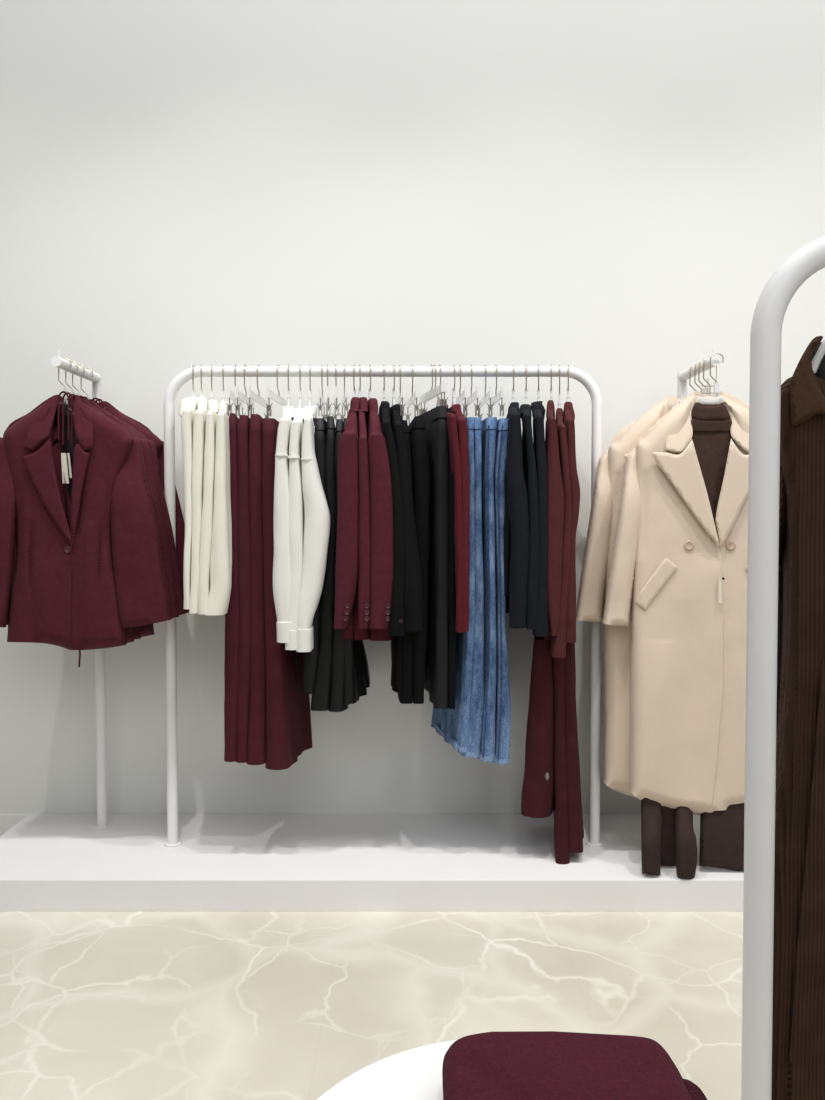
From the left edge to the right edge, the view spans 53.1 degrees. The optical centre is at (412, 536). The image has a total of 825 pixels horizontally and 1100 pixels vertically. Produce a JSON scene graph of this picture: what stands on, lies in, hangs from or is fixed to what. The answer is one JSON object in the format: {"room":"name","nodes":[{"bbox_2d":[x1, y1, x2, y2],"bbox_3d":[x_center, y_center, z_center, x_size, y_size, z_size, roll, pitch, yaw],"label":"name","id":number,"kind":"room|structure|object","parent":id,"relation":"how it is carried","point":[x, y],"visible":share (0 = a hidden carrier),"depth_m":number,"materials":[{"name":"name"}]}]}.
{"room":"clothing store","nodes":[
{"label":"clothing store","id":0,"kind":"room"},
{"bbox_2d":[0,911,742,1099],"bbox_3d":[0.000,1.181,-0.005,8.000,0.100,5.920,0,2,0],"label":"floor","id":1,"kind":"structure","parent":0,"point":[95,1005],"depth_m":1.96,"materials":[{"name":"beige stone"}]},
{"bbox_2d":[317,1040,455,1099],"bbox_3d":[0.089,0.835,0.696,0.451,0.550,0.451,0,2,0],"label":"round table","id":2,"kind":"object","parent":1,"relation":"on","point":[415,1073],"visible":0.33,"depth_m":0.85,"materials":[{"name":"white paint"}]},
{"bbox_2d":[442,1031,706,1099],"bbox_3d":[0.151,0.528,0.681,0.246,0.063,0.310,0,2,0],"label":"sweater","id":3,"kind":"object","parent":2,"relation":"on","point":[506,1065],"visible":1,"depth_m":0.77,"materials":[{"name":"fabric"}]},
{"bbox_2d":[741,236,824,1099],"bbox_3d":[1.028,0.376,0.962,1.310,1.450,0.060,0,2,0],"label":"clothes rack","id":4,"kind":"object","parent":1,"relation":"on","point":[776,295],"visible":1,"depth_m":0.94,"materials":[{"name":"white metal"}]},
{"bbox_2d":[776,555,782,736],"bbox_3d":[0.554,0.019,1.072,0.192,0.714,0.124,-1,2,-34],"label":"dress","id":5,"kind":"object","parent":4,"relation":"hanging from","point":[780,566],"visible":0.04,"depth_m":1.06,"materials":[{"name":"black fabric"}]},
{"bbox_2d":[812,339,824,373],"bbox_3d":[0.518,-0.270,0.942,0.126,0.166,0.042,0,2,0],"label":"clothes hanger","id":6,"kind":"object","parent":4,"relation":"hanging from","point":[820,353],"visible":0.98,"depth_m":0.95,"materials":[{"name":"white plastic"}]},
{"bbox_2d":[771,336,824,1099],"bbox_3d":[0.578,0.322,0.994,0.309,1.104,0.104,0,2,0],"label":"coat","id":7,"kind":"object","parent":6,"relation":"hanging from","point":[798,1023],"visible":0.81,"depth_m":0.96,"materials":[{"name":"fabric"}]},
{"bbox_2d":[0,0,824,813],"bbox_3d":[0.000,-1.005,2.851,8.000,4.300,0.120,0,2,0],"label":"wall","id":8,"kind":"structure","parent":0,"point":[614,189],"depth_m":2.79,"materials":[{"name":"grey paint"}]},
{"bbox_2d":[0,814,27,835],"bbox_3d":[-2.662,1.002,2.845,2.676,0.088,0.012,0,2,0],"label":"baseboard","id":9,"kind":"structure","parent":8,"relation":"attached to","point":[7,821],"depth_m":2.84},
{"bbox_2d":[0,814,743,910],"bbox_3d":[1.339,1.008,2.594,5.322,0.090,0.515,0,2,0],"label":"platform","id":10,"kind":"object","parent":8,"relation":"attached to","point":[49,862],"depth_m":2.42,"materials":[{"name":"paint"}]},
{"bbox_2d":[51,350,109,829],"bbox_3d":[-1.026,0.209,2.566,0.052,1.510,0.334,0,2,0],"label":"stand","id":11,"kind":"object","parent":10,"relation":"on","point":[57,361],"visible":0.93,"depth_m":2.71,"materials":[{"name":"white metal"}]},
{"bbox_2d":[54,358,73,416],"bbox_3d":[-1.026,-0.422,2.441,0.126,0.210,0.008,0,2,0],"label":"clothes hanger","id":12,"kind":"object","parent":11,"relation":"hanging from","point":[65,389],"visible":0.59,"depth_m":2.44,"materials":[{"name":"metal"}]},
{"bbox_2d":[0,391,171,666],"bbox_3d":[-1.025,-0.017,2.435,0.631,0.817,0.120,0,2,0],"label":"blazer","id":13,"kind":"object","parent":12,"relation":"hanging from","point":[79,587],"visible":0.99,"depth_m":2.40,"materials":[{"name":"red fabric"}]},
{"bbox_2d":[65,361,78,393],"bbox_3d":[-1.026,-0.423,2.490,0.126,0.210,0.008,0,2,0],"label":"clothes hanger","id":14,"kind":"object","parent":11,"relation":"hanging from","point":[72,392],"visible":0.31,"depth_m":2.49,"materials":[{"name":"metal"}]},
{"bbox_2d":[7,394,178,642],"bbox_3d":[-1.022,-0.045,2.489,0.631,0.762,0.120,0,2,-2],"label":"blazer","id":15,"kind":"object","parent":14,"relation":"hanging from","point":[56,448],"visible":0.06,"depth_m":2.46,"materials":[{"name":"red fabric"}]},
{"bbox_2d":[72,364,84,395],"bbox_3d":[-1.026,-0.425,2.541,0.126,0.210,0.008,0,2,0],"label":"clothes hanger","id":16,"kind":"object","parent":11,"relation":"hanging from","point":[79,394],"visible":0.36,"depth_m":2.54,"materials":[{"name":"metal"}]},
{"bbox_2d":[80,395,185,639],"bbox_3d":[-1.018,-0.049,2.539,0.631,0.762,0.120,0,2,-3],"label":"blazer","id":17,"kind":"object","parent":16,"relation":"hanging from","point":[169,532],"visible":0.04,"depth_m":2.52,"materials":[{"name":"red fabric"}]},
{"bbox_2d":[81,368,92,398],"bbox_3d":[-1.026,-0.427,2.606,0.126,0.210,0.008,0,2,0],"label":"clothes hanger","id":18,"kind":"object","parent":11,"relation":"hanging from","point":[86,368],"visible":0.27,"depth_m":2.60,"materials":[{"name":"metal"}]},
{"bbox_2d":[91,398,188,636],"bbox_3d":[-0.996,-0.052,2.599,0.631,0.762,0.120,0,2,-6],"label":"blazer","id":19,"kind":"object","parent":18,"relation":"hanging from","point":[146,630],"visible":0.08,"depth_m":2.59,"materials":[{"name":"red fabric"}]},
{"bbox_2d":[163,361,602,846],"bbox_3d":[-0.091,0.212,2.567,1.375,1.504,0.054,0,2,0],"label":"clothes rack","id":20,"kind":"object","parent":10,"relation":"on","point":[579,375],"visible":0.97,"depth_m":2.54,"materials":[{"name":"white metal"}]},
{"bbox_2d":[192,364,194,396],"bbox_3d":[-0.675,-0.434,2.548,0.008,0.192,0.226,0,2,-10],"label":"clothes hanger","id":21,"kind":"object","parent":20,"relation":"hanging from","point":[193,388],"visible":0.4,"depth_m":2.53,"materials":[{"name":"metal"}]},
{"bbox_2d":[179,397,197,608],"bbox_3d":[-0.676,-0.112,2.557,0.067,0.623,0.476,0,2,-8],"label":"shirt","id":22,"kind":"object","parent":21,"relation":"hanging from","point":[188,406],"visible":0.38,"depth_m":2.33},
{"bbox_2d":[200,365,202,396],"bbox_3d":[-0.651,-0.434,2.548,0.008,0.192,0.226,0,2,-13],"label":"clothes hanger","id":23,"kind":"object","parent":20,"relation":"hanging from","point":[201,388],"visible":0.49,"depth_m":2.54,"materials":[{"name":"metal"}]},
{"bbox_2d":[189,397,206,612],"bbox_3d":[-0.652,-0.105,2.558,0.059,0.632,0.476,0,2,-11],"label":"shirt","id":24,"kind":"object","parent":23,"relation":"hanging from","point":[199,427],"visible":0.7,"depth_m":2.33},
{"bbox_2d":[210,365,212,399],"bbox_3d":[-0.619,-0.434,2.548,0.008,0.192,0.226,0,2,-13],"label":"clothes hanger","id":25,"kind":"object","parent":20,"relation":"hanging from","point":[211,388],"visible":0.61,"depth_m":2.54,"materials":[{"name":"metal"}]},
{"bbox_2d":[198,400,218,613],"bbox_3d":[-0.621,-0.101,2.558,0.062,0.628,0.476,0,2,-11],"label":"shirt","id":26,"kind":"object","parent":25,"relation":"hanging from","point":[212,407],"visible":0.56,"depth_m":2.33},
{"bbox_2d":[222,365,224,400],"bbox_3d":[-0.583,-0.434,2.548,0.008,0.192,0.226,0,2,-12],"label":"clothes hanger","id":27,"kind":"object","parent":20,"relation":"hanging from","point":[223,388],"visible":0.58,"depth_m":2.54,"materials":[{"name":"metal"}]},
{"bbox_2d":[204,401,231,614],"bbox_3d":[-0.585,-0.098,2.558,0.078,0.628,0.474,0,2,-8],"label":"shirt","id":28,"kind":"object","parent":27,"relation":"hanging from","point":[221,544],"visible":0.95,"depth_m":2.33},
{"bbox_2d":[226,365,245,415],"bbox_3d":[-0.544,-0.444,2.546,0.022,0.172,0.276,0,2,-3],"label":"clothes hanger","id":29,"kind":"object","parent":20,"relation":"hanging from","point":[230,394],"visible":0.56,"depth_m":2.46,"materials":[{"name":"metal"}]},
{"bbox_2d":[224,413,239,761],"bbox_3d":[-0.524,0.145,2.566,0.076,1.023,0.323,0,2,-3],"label":"trousers","id":30,"kind":"object","parent":29,"relation":"hanging from","point":[232,618],"visible":0.34,"depth_m":2.41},
{"bbox_2d":[234,364,256,415],"bbox_3d":[-0.514,-0.444,2.546,0.023,0.172,0.276,0,2,0],"label":"clothes hanger","id":31,"kind":"object","parent":20,"relation":"hanging from","point":[239,395],"visible":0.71,"depth_m":2.47,"materials":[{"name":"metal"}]},
{"bbox_2d":[236,415,250,762],"bbox_3d":[-0.493,0.149,2.566,0.075,1.020,0.322,0,2,-3],"label":"trousers","id":32,"kind":"object","parent":31,"relation":"hanging from","point":[243,426],"visible":0.48,"depth_m":2.41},
{"bbox_2d":[246,364,268,417],"bbox_3d":[-0.474,-0.444,2.546,0.022,0.172,0.276,0,2,1],"label":"clothes hanger","id":33,"kind":"object","parent":20,"relation":"hanging from","point":[252,395],"visible":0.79,"depth_m":2.50,"materials":[{"name":"metal"}]},
{"bbox_2d":[247,414,265,764],"bbox_3d":[-0.444,0.151,2.566,0.096,1.029,0.323,0,2,0],"label":"trousers","id":34,"kind":"object","parent":33,"relation":"hanging from","point":[256,741],"visible":0.5,"depth_m":2.41,"materials":[{"name":"fabric"}]},
{"bbox_2d":[265,364,286,415],"bbox_3d":[-0.413,-0.444,2.546,0.022,0.172,0.276,0,2,4],"label":"clothes hanger","id":35,"kind":"object","parent":20,"relation":"hanging from","point":[271,395],"visible":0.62,"depth_m":2.47,"materials":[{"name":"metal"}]},
{"bbox_2d":[262,418,311,769],"bbox_3d":[-0.382,0.164,2.566,0.120,1.032,0.324,0,2,0],"label":"trousers","id":36,"kind":"object","parent":35,"relation":"hanging from","point":[288,715],"visible":0.62,"depth_m":2.42,"materials":[{"name":"fabric"}]},
{"bbox_2d":[287,364,289,405],"bbox_3d":[-0.382,-0.434,2.548,0.008,0.192,0.226,0,2,-5],"label":"clothes hanger","id":37,"kind":"object","parent":20,"relation":"hanging from","point":[288,388],"visible":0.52,"depth_m":2.54,"materials":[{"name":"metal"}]},
{"bbox_2d":[273,406,295,642],"bbox_3d":[-0.382,-0.051,2.558,0.076,0.691,0.473,0,2,-6],"label":"blouse","id":38,"kind":"object","parent":37,"relation":"hanging from","point":[281,561],"visible":0.62,"depth_m":2.33,"materials":[{"name":"white fabric"}]},
{"bbox_2d":[299,365,301,407],"bbox_3d":[-0.345,-0.434,2.548,0.008,0.192,0.226,0,2,-4],"label":"clothes hanger","id":39,"kind":"object","parent":20,"relation":"hanging from","point":[300,388],"visible":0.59,"depth_m":2.53,"materials":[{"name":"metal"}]},
{"bbox_2d":[285,408,304,649],"bbox_3d":[-0.345,-0.038,2.557,0.052,0.705,0.472,0,2,-2],"label":"blouse","id":40,"kind":"object","parent":39,"relation":"hanging from","point":[296,503],"visible":0.54,"depth_m":2.33,"materials":[{"name":"white fabric"}]},
{"bbox_2d":[309,365,311,405],"bbox_3d":[-0.315,-0.434,2.548,0.008,0.192,0.226,0,2,-5],"label":"clothes hanger","id":41,"kind":"object","parent":20,"relation":"hanging from","point":[310,388],"visible":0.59,"depth_m":2.53,"materials":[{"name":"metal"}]},
{"bbox_2d":[296,406,329,651],"bbox_3d":[-0.316,-0.037,2.559,0.100,0.715,0.474,0,2,-9],"label":"blouse","id":42,"kind":"object","parent":41,"relation":"hanging from","point":[316,510],"visible":0.88,"depth_m":2.33,"materials":[{"name":"white fabric"}]},
{"bbox_2d":[317,365,324,418],"bbox_3d":[-0.278,-0.444,2.546,0.022,0.172,0.276,0,2,-3],"label":"clothes hanger","id":43,"kind":"object","parent":20,"relation":"hanging from","point":[320,388],"visible":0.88,"depth_m":2.51,"materials":[{"name":"metal"}]},
{"bbox_2d":[302,418,326,693],"bbox_3d":[-0.282,0.052,2.562,0.086,0.808,0.328,0,2,4],"label":"skirt","id":44,"kind":"object","parent":43,"relation":"hanging from","point":[310,662],"visible":0.28,"depth_m":2.41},
{"bbox_2d":[324,364,331,419],"bbox_3d":[-0.262,-0.444,2.546,0.022,0.172,0.276,0,2,-7],"label":"clothes hanger","id":45,"kind":"object","parent":20,"relation":"hanging from","point":[328,387],"visible":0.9,"depth_m":2.42,"materials":[{"name":"metal"}]},
{"bbox_2d":[311,416,335,710],"bbox_3d":[-0.237,0.074,2.562,0.104,0.864,0.326,0,2,4],"label":"skirt","id":46,"kind":"object","parent":45,"relation":"hanging from","point":[320,700],"visible":0.48,"depth_m":2.41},
{"bbox_2d":[332,365,339,420],"bbox_3d":[-0.236,-0.444,2.546,0.022,0.172,0.276,0,2,-7],"label":"clothes hanger","id":47,"kind":"object","parent":20,"relation":"hanging from","point":[336,386],"visible":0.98,"depth_m":2.42,"materials":[{"name":"metal"}]},
{"bbox_2d":[329,419,358,711],"bbox_3d":[-0.201,0.080,2.563,0.095,0.858,0.324,0,2,0],"label":"skirt","id":48,"kind":"object","parent":47,"relation":"hanging from","point":[336,704],"visible":0.38,"depth_m":2.42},
{"bbox_2d":[339,365,349,419],"bbox_3d":[-0.210,-0.444,2.546,0.022,0.172,0.276,0,2,-7],"label":"clothes hanger","id":49,"kind":"object","parent":20,"relation":"hanging from","point":[345,396],"visible":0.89,"depth_m":2.48,"materials":[{"name":"metal"}]},
{"bbox_2d":[343,418,369,703],"bbox_3d":[-0.180,0.067,2.563,0.086,0.837,0.322,0,2,0],"label":"skirt","id":50,"kind":"object","parent":49,"relation":"hanging from","point":[356,669],"visible":0.27,"depth_m":2.44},
{"bbox_2d":[353,364,355,396],"bbox_3d":[-0.179,-0.434,2.548,0.008,0.192,0.226,0,2,1],"label":"clothes hanger","id":51,"kind":"object","parent":20,"relation":"hanging from","point":[354,388],"visible":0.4,"depth_m":2.53,"materials":[{"name":"metal"}]},
{"bbox_2d":[334,397,359,638],"bbox_3d":[-0.180,-0.064,2.553,0.078,0.718,0.480,0,2,2],"label":"jacket","id":52,"kind":"object","parent":51,"relation":"hanging from","point":[347,543],"visible":0.74,"depth_m":2.33,"materials":[{"name":"red fabric"}]},
{"bbox_2d":[358,365,360,397],"bbox_3d":[-0.163,-0.434,2.548,0.008,0.192,0.226,0,2,-7],"label":"clothes hanger","id":53,"kind":"object","parent":20,"relation":"hanging from","point":[359,388],"visible":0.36,"depth_m":2.54,"materials":[{"name":"metal"}]},
{"bbox_2d":[353,397,369,639],"bbox_3d":[-0.143,-0.063,2.553,0.133,0.721,0.479,0,2,0],"label":"jacket","id":54,"kind":"object","parent":53,"relation":"hanging from","point":[362,598],"visible":0.62,"depth_m":2.33,"materials":[{"name":"red fabric"}]},
{"bbox_2d":[368,365,370,399],"bbox_3d":[-0.132,-0.434,2.548,0.008,0.192,0.226,0,2,-11],"label":"clothes hanger","id":55,"kind":"object","parent":20,"relation":"hanging from","point":[369,389],"visible":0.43,"depth_m":2.54,"materials":[{"name":"metal"}]},
{"bbox_2d":[365,398,395,640],"bbox_3d":[-0.118,-0.059,2.554,0.194,0.719,0.478,0,2,0],"label":"jacket","id":56,"kind":"object","parent":55,"relation":"hanging from","point":[380,487],"visible":0.55,"depth_m":2.33,"materials":[{"name":"red fabric"}]},
{"bbox_2d":[382,365,384,400],"bbox_3d":[-0.088,-0.434,2.548,0.008,0.192,0.226,0,2,-5],"label":"clothes hanger","id":57,"kind":"object","parent":20,"relation":"hanging from","point":[383,389],"visible":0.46,"depth_m":2.54,"materials":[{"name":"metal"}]},
{"bbox_2d":[378,401,404,635],"bbox_3d":[-0.089,-0.068,2.550,0.080,0.684,0.495,0,2,-10],"label":"shirt","id":58,"kind":"object","parent":57,"relation":"hanging from","point":[397,612],"visible":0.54,"depth_m":2.33,"materials":[{"name":"black fabric"}]},
{"bbox_2d":[392,365,395,405],"bbox_3d":[-0.058,-0.434,2.548,0.008,0.192,0.226,0,2,-7],"label":"clothes hanger","id":59,"kind":"object","parent":20,"relation":"hanging from","point":[393,389],"visible":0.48,"depth_m":2.54,"materials":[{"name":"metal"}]},
{"bbox_2d":[390,404,421,631],"bbox_3d":[-0.060,-0.070,2.558,0.092,0.665,0.484,0,2,-14],"label":"shirt","id":60,"kind":"object","parent":59,"relation":"hanging from","point":[412,570],"visible":0.44,"depth_m":2.33,"materials":[{"name":"black fabric"}]},
{"bbox_2d":[397,365,405,415],"bbox_3d":[-0.039,-0.444,2.546,0.022,0.172,0.276,0,2,-4],"label":"clothes hanger","id":61,"kind":"object","parent":20,"relation":"hanging from","point":[401,396],"visible":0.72,"depth_m":2.43,"materials":[{"name":"metal"}]},
{"bbox_2d":[391,420,412,703],"bbox_3d":[-0.036,0.070,2.564,0.049,0.831,0.327,0,2,-7],"label":"trousers","id":62,"kind":"object","parent":61,"relation":"hanging from","point":[401,646],"visible":0.32,"depth_m":2.42,"materials":[{"name":"black fabric"}]},
{"bbox_2d":[405,365,419,423],"bbox_3d":[-0.001,-0.444,2.546,0.022,0.172,0.276,0,2,-6],"label":"clothes hanger","id":63,"kind":"object","parent":20,"relation":"hanging from","point":[415,395],"visible":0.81,"depth_m":2.49,"materials":[{"name":"metal"}]},
{"bbox_2d":[408,416,429,703],"bbox_3d":[0.012,0.064,2.563,0.058,0.843,0.323,0,2,-5],"label":"trousers","id":64,"kind":"object","parent":63,"relation":"hanging from","point":[417,438],"visible":0.65,"depth_m":2.41,"materials":[{"name":"black fabric"}]},
{"bbox_2d":[419,365,443,414],"bbox_3d":[0.058,-0.452,2.546,0.022,0.155,0.276,0,2,-13],"label":"clothes hanger","id":65,"kind":"object","parent":20,"relation":"hanging from","point":[439,389],"visible":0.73,"depth_m":2.53,"materials":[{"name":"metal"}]},
{"bbox_2d":[423,365,447,412],"bbox_3d":[0.067,-0.452,2.546,0.022,0.155,0.276,0,2,-13],"label":"clothes hanger","id":66,"kind":"object","parent":20,"relation":"hanging from","point":[444,400],"visible":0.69,"depth_m":2.45,"materials":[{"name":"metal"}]},
{"bbox_2d":[447,408,456,708],"bbox_3d":[0.088,0.060,2.562,0.061,0.881,0.325,0,2,-6],"label":"trousers","id":67,"kind":"object","parent":66,"relation":"hanging from","point":[452,633],"visible":0.29,"depth_m":2.41,"materials":[{"name":"black fabric"}]},
{"bbox_2d":[436,365,440,406],"bbox_3d":[0.082,-0.434,2.548,0.008,0.192,0.226,0,2,-13],"label":"clothes hanger","id":68,"kind":"object","parent":20,"relation":"hanging from","point":[439,396],"visible":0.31,"depth_m":2.54,"materials":[{"name":"metal"}]},
{"bbox_2d":[419,406,448,708],"bbox_3d":[0.066,0.057,2.564,0.062,0.886,0.325,0,2,-9],"label":"trousers","id":69,"kind":"object","parent":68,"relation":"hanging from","point":[437,654],"visible":0.77,"depth_m":2.42,"materials":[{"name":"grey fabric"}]},
{"bbox_2d":[441,405,462,632],"bbox_3d":[0.080,-0.069,2.558,0.058,0.668,0.479,0,2,-13],"label":"cardigan","id":70,"kind":"object","parent":68,"relation":"hanging from","point":[455,460],"visible":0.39,"depth_m":2.33,"materials":[{"name":"red fabric"}]},
{"bbox_2d":[451,365,455,405],"bbox_3d":[0.127,-0.434,2.548,0.008,0.192,0.226,0,2,-6],"label":"clothes hanger","id":71,"kind":"object","parent":20,"relation":"hanging from","point":[453,389],"visible":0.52,"depth_m":2.54,"materials":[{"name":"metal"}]},
{"bbox_2d":[450,404,469,631],"bbox_3d":[0.127,-0.070,2.559,0.043,0.665,0.469,0,2,-5],"label":"cardigan","id":72,"kind":"object","parent":71,"relation":"hanging from","point":[462,428],"visible":0.31,"depth_m":2.33,"materials":[{"name":"red fabric"}]},
{"bbox_2d":[455,365,468,415],"bbox_3d":[0.145,-0.444,2.546,0.022,0.172,0.276,0,2,-4],"label":"clothes hanger","id":73,"kind":"object","parent":20,"relation":"hanging from","point":[464,394],"visible":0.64,"depth_m":2.45,"materials":[{"name":"metal"}]},
{"bbox_2d":[431,417,474,752],"bbox_3d":[0.128,0.136,2.567,0.090,0.983,0.334,0,2,-9],"label":"jeans","id":74,"kind":"object","parent":73,"relation":"hanging from","point":[452,724],"visible":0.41,"depth_m":2.42,"materials":[{"name":"blue fabric"}]},
{"bbox_2d":[464,365,480,418],"bbox_3d":[0.180,-0.444,2.546,0.022,0.172,0.276,0,2,-5],"label":"clothes hanger","id":75,"kind":"object","parent":20,"relation":"hanging from","point":[476,394],"visible":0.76,"depth_m":2.46,"materials":[{"name":"metal"}]},
{"bbox_2d":[436,417,483,757],"bbox_3d":[0.143,0.144,2.564,0.104,0.997,0.329,0,2,-6],"label":"jeans","id":76,"kind":"object","parent":75,"relation":"hanging from","point":[477,693],"visible":0.3,"depth_m":2.41,"materials":[{"name":"blue fabric"}]},
{"bbox_2d":[477,365,493,417],"bbox_3d":[0.223,-0.444,2.546,0.022,0.172,0.276,0,2,-2],"label":"clothes hanger","id":77,"kind":"object","parent":20,"relation":"hanging from","point":[489,394],"visible":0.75,"depth_m":2.47,"materials":[{"name":"metal"}]},
{"bbox_2d":[477,417,496,761],"bbox_3d":[0.191,0.150,2.564,0.096,1.009,0.333,0,2,-6],"label":"jeans","id":78,"kind":"object","parent":77,"relation":"hanging from","point":[489,424],"visible":0.48,"depth_m":2.41,"materials":[{"name":"blue fabric"}]},
{"bbox_2d":[487,365,504,416],"bbox_3d":[0.257,-0.444,2.546,0.022,0.172,0.276,0,2,-3],"label":"clothes hanger","id":79,"kind":"object","parent":20,"relation":"hanging from","point":[498,396],"visible":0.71,"depth_m":2.48,"materials":[{"name":"metal"}]},
{"bbox_2d":[492,418,510,764],"bbox_3d":[0.234,0.156,2.564,0.095,1.015,0.333,0,2,-7],"label":"jeans","id":80,"kind":"object","parent":79,"relation":"hanging from","point":[503,701],"visible":0.35,"depth_m":2.41,"materials":[{"name":"blue fabric"}]},
{"bbox_2d":[512,364,514,401],"bbox_3d":[0.311,-0.434,2.548,0.008,0.192,0.226,0,2,6],"label":"clothes hanger","id":81,"kind":"object","parent":20,"relation":"hanging from","point":[513,388],"visible":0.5,"depth_m":2.54,"materials":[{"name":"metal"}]},
{"bbox_2d":[503,402,529,628],"bbox_3d":[0.305,-0.076,2.558,0.084,0.660,0.470,0,2,4],"label":"jacket","id":82,"kind":"object","parent":81,"relation":"hanging from","point":[516,538],"visible":0.92,"depth_m":2.33,"materials":[{"name":"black fabric"}]},
{"bbox_2d":[525,365,526,403],"bbox_3d":[0.350,-0.434,2.548,0.008,0.192,0.226,0,2,7],"label":"clothes hanger","id":83,"kind":"object","parent":20,"relation":"hanging from","point":[526,365],"visible":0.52,"depth_m":2.53,"materials":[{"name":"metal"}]},
{"bbox_2d":[520,404,539,629],"bbox_3d":[0.351,-0.072,2.559,0.051,0.657,0.468,0,2,4],"label":"jumper","id":84,"kind":"object","parent":83,"relation":"hanging from","point":[529,464],"visible":0.64,"depth_m":2.33,"materials":[{"name":"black fabric"}]},
{"bbox_2d":[537,365,539,400],"bbox_3d":[0.389,-0.434,2.548,0.008,0.192,0.226,0,2,9],"label":"clothes hanger","id":85,"kind":"object","parent":20,"relation":"hanging from","point":[538,388],"visible":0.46,"depth_m":2.54,"materials":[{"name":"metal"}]},
{"bbox_2d":[531,401,548,636],"bbox_3d":[0.388,-0.067,2.559,0.050,0.688,0.469,0,2,7],"label":"jumper","id":86,"kind":"object","parent":85,"relation":"hanging from","point":[538,410],"visible":0.66,"depth_m":2.33,"materials":[{"name":"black fabric"}]},
{"bbox_2d":[550,365,552,399],"bbox_3d":[0.428,-0.434,2.548,0.008,0.192,0.226,0,2,10],"label":"clothes hanger","id":87,"kind":"object","parent":20,"relation":"hanging from","point":[551,388],"visible":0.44,"depth_m":2.54,"materials":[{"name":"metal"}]},
{"bbox_2d":[521,400,564,817],"bbox_3d":[0.412,0.205,2.570,0.128,1.241,0.471,0,2,11],"label":"dress","id":88,"kind":"object","parent":87,"relation":"hanging from","point":[538,788],"visible":0.75,"depth_m":2.43,"materials":[{"name":"fabric"}]},
{"bbox_2d":[558,364,560,407],"bbox_3d":[0.453,-0.424,2.549,0.008,0.212,0.226,0,2,8],"label":"clothes hanger","id":89,"kind":"object","parent":20,"relation":"hanging from","point":[559,395],"visible":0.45,"depth_m":2.54,"materials":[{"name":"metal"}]},
{"bbox_2d":[549,408,571,863],"bbox_3d":[0.461,0.288,2.568,0.075,1.357,0.470,0,2,8],"label":"dress","id":90,"kind":"object","parent":89,"relation":"hanging from","point":[558,642],"visible":0.6,"depth_m":2.42,"materials":[{"name":"fabric"}]},
{"bbox_2d":[567,365,568,401],"bbox_3d":[0.480,-0.434,2.548,0.008,0.192,0.226,0,2,9],"label":"clothes hanger","id":91,"kind":"object","parent":20,"relation":"hanging from","point":[568,365],"visible":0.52,"depth_m":2.54,"materials":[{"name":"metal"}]},
{"bbox_2d":[563,402,583,852],"bbox_3d":[0.496,0.260,2.566,0.079,1.340,0.472,0,2,8],"label":"dress","id":92,"kind":"object","parent":91,"relation":"hanging from","point":[575,818],"visible":0.56,"depth_m":2.42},
{"bbox_2d":[677,349,720,399],"bbox_3d":[0.877,0.206,2.572,0.052,1.515,0.322,0,2,0],"label":"stand","id":93,"kind":"object","parent":10,"relation":"on","point":[682,377],"visible":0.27,"depth_m":2.60,"materials":[{"name":"white metal"}]},
{"bbox_2d":[641,798,697,879],"bbox_3d":[0.766,0.435,2.378,0.226,1.094,0.133,0,2,0],"label":"trousers","id":94,"kind":"object","parent":93,"relation":"hanging from","point":[668,837],"visible":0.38,"depth_m":2.36,"materials":[{"name":"brown fabric"}]},
{"bbox_2d":[671,361,701,408],"bbox_3d":[0.877,-0.431,2.513,0.180,0.206,0.010,0,2,0],"label":"clothes hanger","id":95,"kind":"object","parent":93,"relation":"hanging from","point":[672,405],"visible":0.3,"depth_m":2.51,"materials":[{"name":"metal"}]},
{"bbox_2d":[679,356,710,403],"bbox_3d":[0.877,-0.428,2.438,0.180,0.206,0.010,0,2,0],"label":"clothes hanger","id":96,"kind":"object","parent":93,"relation":"hanging from","point":[680,402],"visible":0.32,"depth_m":2.44,"materials":[{"name":"metal"}]},
{"bbox_2d":[698,359,707,395],"bbox_3d":[0.877,-0.430,2.478,0.150,0.205,0.008,0,2,0],"label":"clothes hanger","id":97,"kind":"object","parent":93,"relation":"hanging from","point":[704,390],"visible":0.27,"depth_m":2.47,"materials":[{"name":"metal"}]},
{"bbox_2d":[576,396,680,797],"bbox_3d":[0.804,0.196,2.492,0.634,1.252,0.129,0,2,0],"label":"coat","id":98,"kind":"object","parent":97,"relation":"hanging from","point":[596,565],"visible":0.17,"depth_m":2.45,"materials":[{"name":"beige fabric"}]},
{"bbox_2d":[697,366,723,404],"bbox_3d":[0.852,-0.435,2.379,0.078,0.120,0.050,0,2,0],"label":"clothes hanger","id":99,"kind":"object","parent":93,"relation":"hanging from","point":[702,400],"visible":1,"depth_m":2.36,"materials":[{"name":"white plastic"}]},
{"bbox_2d":[710,353,727,410],"bbox_3d":[0.877,-0.427,2.383,0.150,0.205,0.008,0,2,0],"label":"clothes hanger","id":100,"kind":"object","parent":93,"relation":"hanging from","point":[716,385],"visible":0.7,"depth_m":2.38,"materials":[{"name":"metal"}]},
{"bbox_2d":[602,391,748,814],"bbox_3d":[0.851,0.198,2.402,0.598,1.252,0.129,0,2,0],"label":"coat","id":101,"kind":"object","parent":100,"relation":"hanging from","point":[685,583],"visible":0.74,"depth_m":2.36,"materials":[{"name":"beige fabric"}]},
{"bbox_2d":[689,402,734,532],"bbox_3d":[0.871,-0.149,2.382,0.162,0.478,0.046,0,2,0],"label":"sweater","id":102,"kind":"object","parent":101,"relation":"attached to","point":[711,424],"visible":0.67,"depth_m":2.36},
{"bbox_2d":[699,536,744,870],"bbox_3d":[0.942,0.432,2.401,0.224,1.092,0.086,0,2,0],"label":"trousers","id":103,"kind":"object","parent":93,"relation":"hanging from","point":[721,832],"visible":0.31,"depth_m":2.38,"materials":[{"name":"brown fabric"}]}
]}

